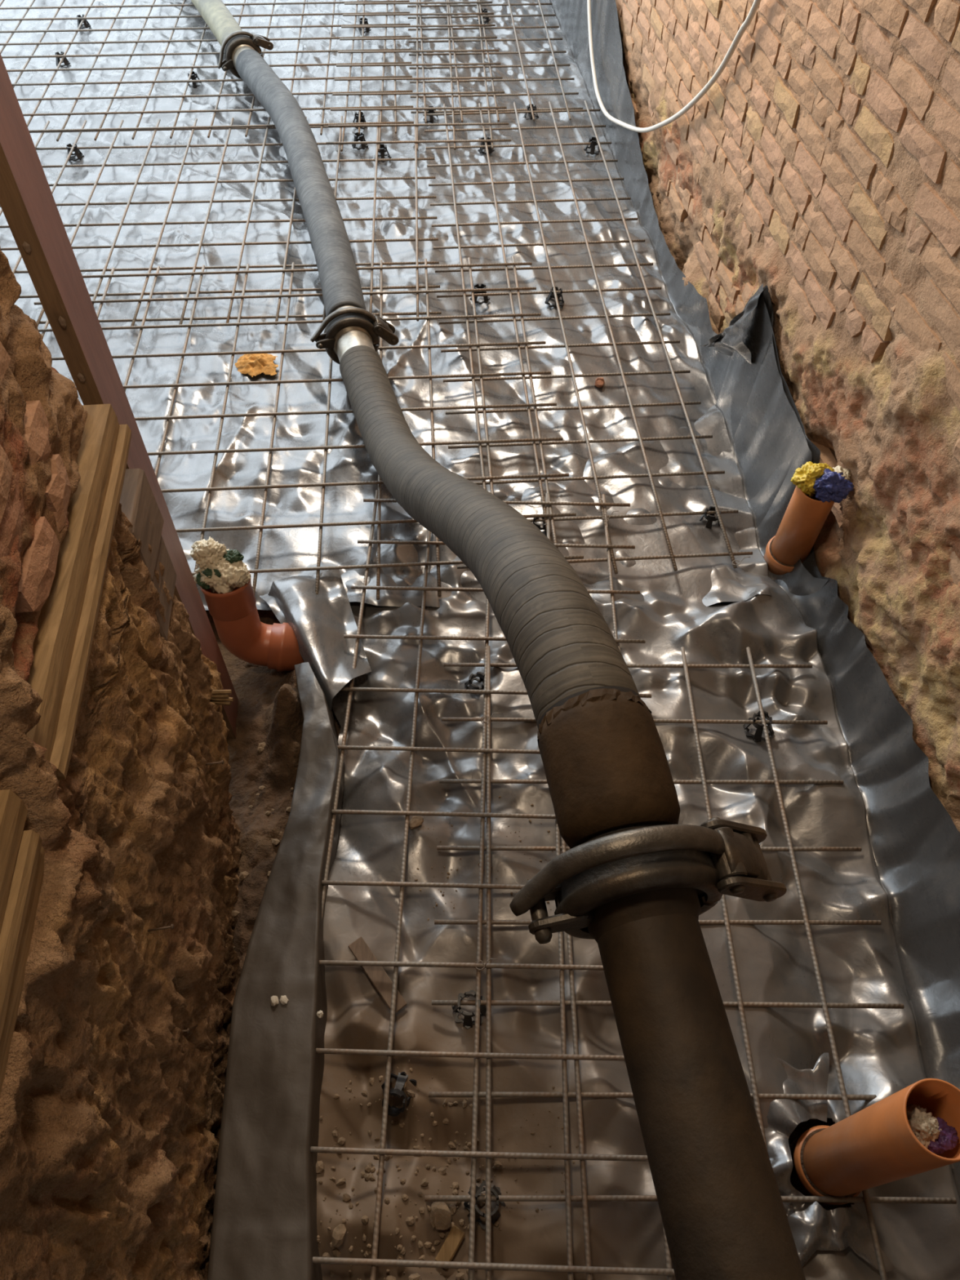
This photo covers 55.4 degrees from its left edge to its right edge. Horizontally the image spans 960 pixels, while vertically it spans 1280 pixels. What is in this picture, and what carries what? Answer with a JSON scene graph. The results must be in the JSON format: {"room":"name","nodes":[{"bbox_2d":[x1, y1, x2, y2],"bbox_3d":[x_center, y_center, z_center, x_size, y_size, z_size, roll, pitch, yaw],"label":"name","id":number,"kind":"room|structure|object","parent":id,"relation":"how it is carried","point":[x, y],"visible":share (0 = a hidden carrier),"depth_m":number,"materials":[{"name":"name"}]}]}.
{"room":"building under construction","nodes":[
{"label":"building under construction","id":0,"kind":"room"},
{"bbox_2d":[0,245,242,1279],"bbox_3d":[-0.727,0.786,0.159,0.576,3.660,3.976,-4,53,-3],"label":"wall","id":1,"kind":"structure","parent":0,"point":[120,852],"depth_m":1.50,"materials":[{"name":"soil"}]},
{"bbox_2d":[0,53,238,739],"bbox_3d":[-0.764,-0.868,1.379,0.040,3.700,0.159,-5,53,-4],"label":"beam","id":2,"kind":"structure","parent":1,"relation":"attached to","point":[28,204],"depth_m":1.66,"materials":[{"name":"paint"}]},
{"bbox_2d":[205,610,854,1210],"bbox_3d":[-1.592,-1.059,3.891,9.000,0.100,13.000,0,52,0],"label":"floor","id":3,"kind":"structure","parent":0,"point":[248,682],"depth_m":2.88,"materials":[{"name":"soil"}]},
{"bbox_2d":[212,608,340,1213],"bbox_3d":[-0.659,0.546,2.482,0.590,0.274,1.950,0,52,0],"label":"soil","id":4,"kind":"object","parent":3,"relation":"on","point":[277,722],"visible":0.12,"depth_m":2.66,"materials":[{"name":"brown soil"}]},
{"bbox_2d":[200,572,303,671],"bbox_3d":[-0.682,-0.054,2.818,0.286,0.383,0.186,0,52,0],"label":"drain elbow","id":5,"kind":"object","parent":4,"relation":"on","point":[239,627],"visible":0.81,"depth_m":2.78,"materials":[{"name":"orange plastic"}]},
{"bbox_2d":[189,537,251,593],"bbox_3d":[-0.757,-0.207,2.648,0.166,0.183,0.137,29,58,20],"label":"plastic bag","id":6,"kind":"object","parent":5,"relation":"in","point":[220,570],"visible":1,"depth_m":2.62,"materials":[{"name":"beige plastic"}]},
{"bbox_2d":[195,571,211,590],"bbox_3d":[-0.797,-0.177,2.653,0.057,0.071,0.056,-27,57,-19],"label":"print","id":7,"kind":"object","parent":6,"relation":"attached to","point":[203,579],"depth_m":2.63},
{"bbox_2d":[202,568,221,577],"bbox_3d":[-0.765,-0.194,2.620,0.063,0.030,0.041,0,52,0],"label":"print","id":8,"kind":"object","parent":6,"relation":"on","point":[206,572],"depth_m":2.61},
{"bbox_2d":[223,549,244,563],"bbox_3d":[-0.720,-0.237,2.648,0.074,0.051,0.053,0,52,0],"label":"print","id":9,"kind":"object","parent":6,"relation":"attached to","point":[230,556],"depth_m":2.63},
{"bbox_2d":[267,622,303,671],"bbox_3d":[-0.607,0.025,2.895,0.134,0.164,0.156,0,52,0],"label":"socket","id":10,"kind":"object","parent":5,"relation":"attached to","point":[283,653],"depth_m":2.83,"materials":[{"name":"orange plastic"}]},
{"bbox_2d":[231,742,293,949],"bbox_3d":[-0.592,0.562,2.550,0.152,0.024,0.699,0,52,0],"label":"rubble","id":11,"kind":"object","parent":4,"relation":"on","point":[245,874],"visible":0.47,"depth_m":2.55,"materials":[{"name":"stone"}]},
{"bbox_2d":[207,662,345,1279],"bbox_3d":[-0.454,1.044,2.078,0.270,0.168,2.370,0,52,0],"label":"plastic sheet","id":12,"kind":"object","parent":4,"relation":"on","point":[264,1220],"visible":0.97,"depth_m":2.07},
{"bbox_2d":[270,995,278,1006],"bbox_3d":[-0.482,0.845,2.139,0.020,0.018,0.025,-13,54,-10],"label":"stone","id":13,"kind":"object","parent":12,"relation":"on","point":[273,1000],"visible":1,"depth_m":2.13,"materials":[{"name":"beige stone"}]},
{"bbox_2d":[280,995,288,1004],"bbox_3d":[-0.459,0.844,2.140,0.019,0.016,0.024,-34,60,-24],"label":"stone","id":14,"kind":"object","parent":12,"relation":"on","point":[283,1000],"visible":1,"depth_m":2.13,"materials":[{"name":"beige stone"}]},
{"bbox_2d":[316,1010,323,1017],"bbox_3d":[-0.371,0.868,2.120,0.015,0.015,0.017,21,55,15],"label":"stone","id":15,"kind":"object","parent":12,"relation":"on","point":[319,1014],"visible":1,"depth_m":2.12,"materials":[{"name":"beige stone"}]},
{"bbox_2d":[0,0,828,610],"bbox_3d":[-1.837,-3.104,4.920,5.902,0.652,7.096,0,52,0],"label":"plastic sheet","id":16,"kind":"object","parent":3,"relation":"on","point":[769,432],"visible":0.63,"depth_m":4.21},
{"bbox_2d":[54,51,70,66],"bbox_3d":[-2.558,-3.549,5.580,0.084,0.067,0.084,10,53,8],"label":"spacer","id":17,"kind":"object","parent":16,"relation":"on","point":[65,61],"visible":0.77,"depth_m":5.58,"materials":[{"name":"plastic"}]},
{"bbox_2d":[66,142,84,161],"bbox_3d":[-2.156,-2.592,4.848,0.084,0.064,0.084,11,53,8],"label":"spacer","id":18,"kind":"object","parent":16,"relation":"on","point":[78,153],"visible":0.88,"depth_m":4.84,"materials":[{"name":"plastic"}]},
{"bbox_2d":[75,14,90,29],"bbox_3d":[-2.587,-4.025,5.946,0.084,0.066,0.084,15,54,11],"label":"spacer","id":19,"kind":"object","parent":16,"relation":"on","point":[86,25],"visible":0.67,"depth_m":5.94,"materials":[{"name":"plastic"}]},
{"bbox_2d":[187,71,200,88],"bbox_3d":[-1.696,-3.323,5.412,0.084,0.065,0.084,9,53,7],"label":"spacer","id":20,"kind":"object","parent":16,"relation":"on","point":[194,75],"visible":0.7,"depth_m":5.40,"materials":[{"name":"plastic"}]},
{"bbox_2d":[0,0,413,141],"bbox_3d":[-2.032,-3.852,5.774,3.180,0.025,2.970,-3,53,-2],"label":"rebar mesh","id":21,"kind":"object","parent":16,"relation":"on","point":[334,2],"visible":0.91,"depth_m":5.46,"materials":[{"name":"grey metal"}]},
{"bbox_2d":[191,0,242,51],"bbox_3d":[-1.907,-4.337,6.027,0.190,0.188,2.657,-19,55,-15],"label":"hose","id":22,"kind":"object","parent":21,"relation":"on","point":[215,13],"visible":0.53,"depth_m":5.50,"materials":[{"name":"rubber"}]},
{"bbox_2d":[217,31,273,79],"bbox_3d":[-1.359,-3.377,5.279,0.336,0.239,0.096,-20,55,-15],"label":"coupling","id":23,"kind":"object","parent":21,"relation":"on","point":[233,39],"visible":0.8,"depth_m":5.22,"materials":[{"name":"metal"}]},
{"bbox_2d":[0,114,441,326],"bbox_3d":[-1.401,-2.088,4.438,2.380,0.025,1.960,-2,53,-2],"label":"rebar mesh","id":24,"kind":"object","parent":16,"relation":"on","point":[415,159],"visible":0.77,"depth_m":4.38,"materials":[{"name":"grey metal"}]},
{"bbox_2d":[231,43,366,316],"bbox_3d":[-0.890,-2.293,4.463,0.288,0.188,2.888,-14,54,-11],"label":"hose","id":25,"kind":"object","parent":24,"relation":"on","point":[339,277],"visible":0.86,"depth_m":4.25,"materials":[{"name":"rubber"}]},
{"bbox_2d":[235,353,278,377],"bbox_3d":[-0.916,-1.142,3.739,0.178,0.037,0.165,0,52,0],"label":"heap","id":26,"kind":"object","parent":16,"relation":"on","point":[255,364],"visible":0.92,"depth_m":3.73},
{"bbox_2d":[33,256,583,599],"bbox_3d":[-0.788,-0.914,3.524,2.160,0.025,2.010,-3,53,-2],"label":"rebar mesh","id":27,"kind":"object","parent":16,"relation":"on","point":[491,477],"visible":0.74,"depth_m":3.56,"materials":[{"name":"grey metal"}]},
{"bbox_2d":[310,306,399,364],"bbox_3d":[-0.497,-1.196,3.608,0.344,0.240,0.096,-12,54,-10],"label":"coupling","id":28,"kind":"object","parent":27,"relation":"on","point":[339,319],"visible":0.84,"depth_m":3.55,"materials":[{"name":"metal"}]},
{"bbox_2d":[332,325,679,848],"bbox_3d":[-0.123,-0.433,2.446,0.229,1.128,2.721,-12,54,-10],"label":"hose","id":29,"kind":"object","parent":27,"relation":"on","point":[606,767],"visible":0.97,"depth_m":1.46,"materials":[{"name":"rubber"}]},
{"bbox_2d":[509,817,786,943],"bbox_3d":[0.232,0.343,1.277,0.387,0.270,0.107,-9,53,-7],"label":"coupling","id":30,"kind":"object","parent":29,"relation":"attached to","point":[717,857],"visible":0.91,"depth_m":1.21,"materials":[{"name":"metal"}]},
{"bbox_2d":[587,887,805,1279],"bbox_3d":[0.352,0.949,0.865,0.188,0.247,1.507,-8,53,-6],"label":"pipe","id":31,"kind":"object","parent":30,"relation":"attached to","point":[723,1214],"visible":0.86,"depth_m":1.09,"materials":[{"name":"rubber"}]},
{"bbox_2d":[352,111,366,128],"bbox_3d":[-0.673,-2.901,5.094,0.084,0.068,0.084,-6,53,-5],"label":"spacer","id":32,"kind":"object","parent":16,"relation":"on","point":[356,115],"visible":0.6,"depth_m":5.08,"materials":[{"name":"plastic"}]},
{"bbox_2d":[351,131,368,150],"bbox_3d":[-0.652,-2.704,4.942,0.084,0.064,0.084,26,57,18],"label":"spacer","id":33,"kind":"object","parent":16,"relation":"on","point":[361,135],"visible":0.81,"depth_m":4.93,"materials":[{"name":"plastic"}]},
{"bbox_2d":[358,17,371,32],"bbox_3d":[-0.755,-3.998,5.936,0.084,0.068,0.084,21,55,15],"label":"spacer","id":34,"kind":"object","parent":16,"relation":"on","point":[366,21],"visible":0.75,"depth_m":5.92,"materials":[{"name":"plastic"}]},
{"bbox_2d":[374,143,391,162],"bbox_3d":[-0.518,-2.590,4.856,0.084,0.064,0.084,14,54,10],"label":"spacer","id":35,"kind":"object","parent":16,"relation":"on","point":[383,149],"visible":0.73,"depth_m":4.84,"materials":[{"name":"plastic"}]},
{"bbox_2d":[423,106,437,123],"bbox_3d":[-0.274,-2.960,5.141,0.084,0.064,0.084,-22,56,-16],"label":"spacer","id":36,"kind":"object","parent":16,"relation":"on","point":[430,111],"visible":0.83,"depth_m":5.13,"materials":[{"name":"plastic"}]},
{"bbox_2d":[469,283,489,304],"bbox_3d":[0.000,-1.537,4.050,0.084,0.067,0.084,-21,56,-16],"label":"spacer","id":37,"kind":"object","parent":16,"relation":"on","point":[477,286],"visible":0.73,"depth_m":4.04,"materials":[{"name":"plastic"}]},
{"bbox_2d":[476,8,490,22],"bbox_3d":[0.025,-4.133,6.044,0.084,0.065,0.084,-19,55,-14],"label":"spacer","id":38,"kind":"object","parent":16,"relation":"on","point":[485,10],"visible":0.66,"depth_m":6.04,"materials":[{"name":"plastic"}]},
{"bbox_2d":[477,137,494,154],"bbox_3d":[0.033,-2.661,4.914,0.084,0.066,0.084,-14,54,-11],"label":"spacer","id":39,"kind":"object","parent":16,"relation":"on","point":[481,149],"visible":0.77,"depth_m":4.91,"materials":[{"name":"plastic"}]},
{"bbox_2d":[407,0,582,123],"bbox_3d":[0.021,-3.979,5.898,0.970,0.025,2.840,-3,53,-2],"label":"rebar mesh","id":40,"kind":"object","parent":16,"relation":"on","point":[508,4],"visible":1,"depth_m":5.58,"materials":[{"name":"grey metal"}]},
{"bbox_2d":[325,0,511,151],"bbox_3d":[-0.392,-3.916,5.832,0.980,0.025,3.340,-2,53,-2],"label":"rebar mesh","id":41,"kind":"object","parent":40,"relation":"on","point":[453,124],"visible":1,"depth_m":5.34,"materials":[{"name":"grey metal"}]},
{"bbox_2d":[523,103,538,119],"bbox_3d":[0.290,-2.983,5.162,0.084,0.065,0.084,12,53,8],"label":"spacer","id":42,"kind":"object","parent":16,"relation":"on","point":[528,106],"visible":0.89,"depth_m":5.15,"materials":[{"name":"plastic"}]},
{"bbox_2d":[533,517,551,537],"bbox_3d":[0.210,-0.390,3.171,0.084,0.067,0.084,-22,56,-16],"label":"spacer","id":43,"kind":"object","parent":16,"relation":"on","point":[537,525],"visible":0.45,"depth_m":3.14,"materials":[{"name":"plastic"}]},
{"bbox_2d":[544,286,564,308],"bbox_3d":[0.332,-1.518,4.038,0.084,0.066,0.084,-29,58,-21],"label":"spacer","id":44,"kind":"object","parent":16,"relation":"on","point":[551,295],"visible":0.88,"depth_m":4.03,"materials":[{"name":"plastic"}]},
{"bbox_2d":[422,100,752,573],"bbox_3d":[0.300,-1.630,4.080,0.996,0.049,3.562,-3,53,-3],"label":"rebar mesh","id":45,"kind":"object","parent":16,"relation":"on","point":[540,480],"visible":0.95,"depth_m":3.83,"materials":[{"name":"grey metal"}]},
{"bbox_2d":[583,137,599,155],"bbox_3d":[0.606,-2.664,4.920,0.084,0.069,0.084,21,55,15],"label":"spacer","id":46,"kind":"object","parent":16,"relation":"on","point":[593,140],"visible":0.98,"depth_m":4.91,"materials":[{"name":"plastic"}]},
{"bbox_2d":[594,377,604,387],"bbox_3d":[0.483,-1.038,3.685,0.040,0.034,0.059,5,53,4],"label":"crumb","id":47,"kind":"object","parent":16,"relation":"on","point":[599,382],"visible":1,"depth_m":3.67,"materials":[{"name":"red stone"}]},
{"bbox_2d":[699,287,767,364],"bbox_3d":[0.938,-1.190,3.454,0.090,0.555,0.551,-4,53,-3],"label":"plastic sheet","id":48,"kind":"object","parent":16,"relation":"on","point":[730,340],"visible":0.99,"depth_m":3.31,"materials":[{"name":"grey plastic"}]},
{"bbox_2d":[259,284,959,1279],"bbox_3d":[0.294,0.444,2.254,1.823,0.624,3.778,-5,53,-4],"label":"plastic sheet","id":49,"kind":"object","parent":3,"relation":"on","point":[905,874],"depth_m":2.36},
{"bbox_2d":[268,569,371,711],"bbox_3d":[-0.464,-0.033,2.863,0.240,0.095,0.546,-23,56,-17],"label":"plastic sheet","id":50,"kind":"object","parent":49,"relation":"on","point":[319,623],"visible":0.91,"depth_m":2.86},
{"bbox_2d":[331,1223,346,1248],"bbox_3d":[-0.295,1.240,1.903,0.026,0.023,0.043,10,53,7],"label":"stone","id":51,"kind":"object","parent":49,"relation":"on","point":[339,1232],"visible":1,"depth_m":1.90,"materials":[{"name":"beige stone"}]},
{"bbox_2d":[381,1071,416,1116],"bbox_3d":[-0.190,1.036,2.090,0.084,0.094,0.094,33,59,23],"label":"spacer","id":52,"kind":"object","parent":49,"relation":"on","point":[402,1077],"visible":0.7,"depth_m":2.07,"materials":[{"name":"plastic"}]},
{"bbox_2d":[408,816,423,829],"bbox_3d":[-0.175,0.494,2.485,0.046,0.023,0.036,-17,54,-13],"label":"lump","id":53,"kind":"object","parent":49,"relation":"on","point":[415,822],"visible":0.89,"depth_m":2.48,"materials":[{"name":"stone"}]},
{"bbox_2d":[430,1201,452,1230],"bbox_3d":[-0.083,1.224,1.946,0.048,0.028,0.052,3,53,2],"label":"lump","id":54,"kind":"object","parent":49,"relation":"on","point":[440,1212],"visible":0.95,"depth_m":1.94,"materials":[{"name":"stone"}]},
{"bbox_2d":[315,795,578,1279],"bbox_3d":[-0.008,0.933,2.189,0.587,0.098,1.335,12,53,9],"label":"grit","id":55,"kind":"object","parent":49,"relation":"on","point":[370,1167],"visible":0.74,"depth_m":1.99,"materials":[{"name":"stone"}]},
{"bbox_2d":[435,1225,465,1269],"bbox_3d":[-0.063,1.278,1.924,0.030,0.020,0.075,27,57,19],"label":"wood offcut","id":56,"kind":"object","parent":49,"relation":"on","point":[455,1236],"visible":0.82,"depth_m":1.92,"materials":[{"name":"brown wood"}]},
{"bbox_2d":[451,989,486,1029],"bbox_3d":[-0.024,0.879,2.195,0.084,0.066,0.084,-12,53,-9],"label":"spacer","id":57,"kind":"object","parent":49,"relation":"on","point":[468,1023],"visible":0.86,"depth_m":2.19,"materials":[{"name":"plastic"}]},
{"bbox_2d":[464,671,484,689],"bbox_3d":[-0.006,0.134,2.767,0.084,0.068,0.084,-36,60,-24],"label":"spacer","id":58,"kind":"object","parent":49,"relation":"on","point":[473,677],"visible":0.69,"depth_m":2.75,"materials":[{"name":"plastic"}]},
{"bbox_2d":[463,1180,505,1229],"bbox_3d":[0.010,1.200,1.948,0.084,0.067,0.084,-17,54,-13],"label":"spacer","id":59,"kind":"object","parent":49,"relation":"on","point":[495,1191],"visible":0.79,"depth_m":1.94,"materials":[{"name":"plastic"}]},
{"bbox_2d":[310,489,675,1279],"bbox_3d":[0.029,0.550,2.394,0.972,0.046,2.733,0,52,0],"label":"rebar mesh","id":60,"kind":"object","parent":49,"relation":"on","point":[471,1265],"visible":0.69,"depth_m":2.21,"materials":[{"name":"metal"}]},
{"bbox_2d":[424,645,956,1279],"bbox_3d":[0.448,0.788,2.239,1.130,0.025,1.922,0,52,0],"label":"rebar mesh","id":61,"kind":"object","parent":49,"relation":"on","point":[488,1094],"visible":0.72,"depth_m":2.18,"materials":[{"name":"metal"}]},
{"bbox_2d":[699,506,720,528],"bbox_3d":[0.808,-0.427,3.202,0.084,0.064,0.084,-4,53,-3],"label":"spacer","id":62,"kind":"object","parent":49,"relation":"on","point":[710,518],"visible":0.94,"depth_m":3.18,"materials":[{"name":"plastic"}]},
{"bbox_2d":[742,711,774,742],"bbox_3d":[0.825,0.248,2.684,0.084,0.066,0.084,-3,53,-3],"label":"spacer","id":63,"kind":"object","parent":49,"relation":"on","point":[757,737],"visible":0.82,"depth_m":2.68,"materials":[{"name":"plastic"}]},
{"bbox_2d":[764,485,834,574],"bbox_3d":[1.026,-0.357,2.942,0.149,0.487,0.214,18,54,13],"label":"drain pipe","id":64,"kind":"object","parent":49,"relation":"on","point":[804,517],"visible":0.77,"depth_m":2.87,"materials":[{"name":"plastic"}]},
{"bbox_2d":[764,535,802,574],"bbox_3d":[1.032,-0.272,3.093,0.150,0.144,0.161,0,52,0],"label":"socket","id":65,"kind":"object","parent":64,"relation":"attached to","point":[778,563],"depth_m":3.02,"materials":[{"name":"plastic"}]},
{"bbox_2d":[790,461,854,503],"bbox_3d":[1.017,-0.475,2.714,0.180,0.108,0.131,0,52,0],"label":"plastic bag","id":66,"kind":"object","parent":64,"relation":"in","point":[828,484],"visible":1,"depth_m":2.69,"materials":[{"name":"plastic"}]},
{"bbox_2d":[764,1052,894,1271],"bbox_3d":[0.691,1.136,1.991,0.296,0.068,0.424,-4,53,-4],"label":"plastic sheet","id":67,"kind":"object","parent":49,"relation":"on","point":[814,1228],"visible":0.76,"depth_m":1.96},
{"bbox_2d":[789,1078,959,1206],"bbox_3d":[0.764,0.994,1.797,0.151,0.705,0.152,0,52,0],"label":"drain pipe","id":68,"kind":"object","parent":3,"relation":"on","point":[876,1145],"visible":0.88,"depth_m":1.67,"materials":[{"name":"plastic"}]},
{"bbox_2d":[789,1124,862,1206],"bbox_3d":[0.763,1.171,2.028,0.151,0.124,0.151,0,52,0],"label":"socket","id":69,"kind":"object","parent":68,"relation":"attached to","point":[801,1179],"depth_m":1.99,"materials":[{"name":"plastic"}]},
{"bbox_2d":[906,1103,958,1155],"bbox_3d":[0.754,0.849,1.576,0.098,0.138,0.082,38,61,25],"label":"plastic bag","id":70,"kind":"object","parent":68,"relation":"in","point":[933,1133],"visible":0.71,"depth_m":1.53,"materials":[{"name":"plastic"}]},
{"bbox_2d":[927,1116,958,1155],"bbox_3d":[0.776,0.840,1.548,0.062,0.059,0.054,0,52,0],"label":"print","id":71,"kind":"object","parent":70,"relation":"attached to","point":[942,1137],"depth_m":1.53},
{"bbox_2d":[615,0,959,832],"bbox_3d":[0.853,-3.269,3.308,0.144,3.780,13.240,-5,53,-4],"label":"wall","id":72,"kind":"structure","parent":0,"point":[820,169],"depth_m":2.62,"materials":[{"name":"brick"}]},
{"bbox_2d":[586,0,761,133],"bbox_3d":[0.698,-3.363,4.322,0.076,1.629,4.167,-5,53,-4],"label":"cable","id":73,"kind":"object","parent":72,"relation":"attached to","point":[756,3],"visible":1,"depth_m":3.90,"materials":[{"name":"white plastic"}]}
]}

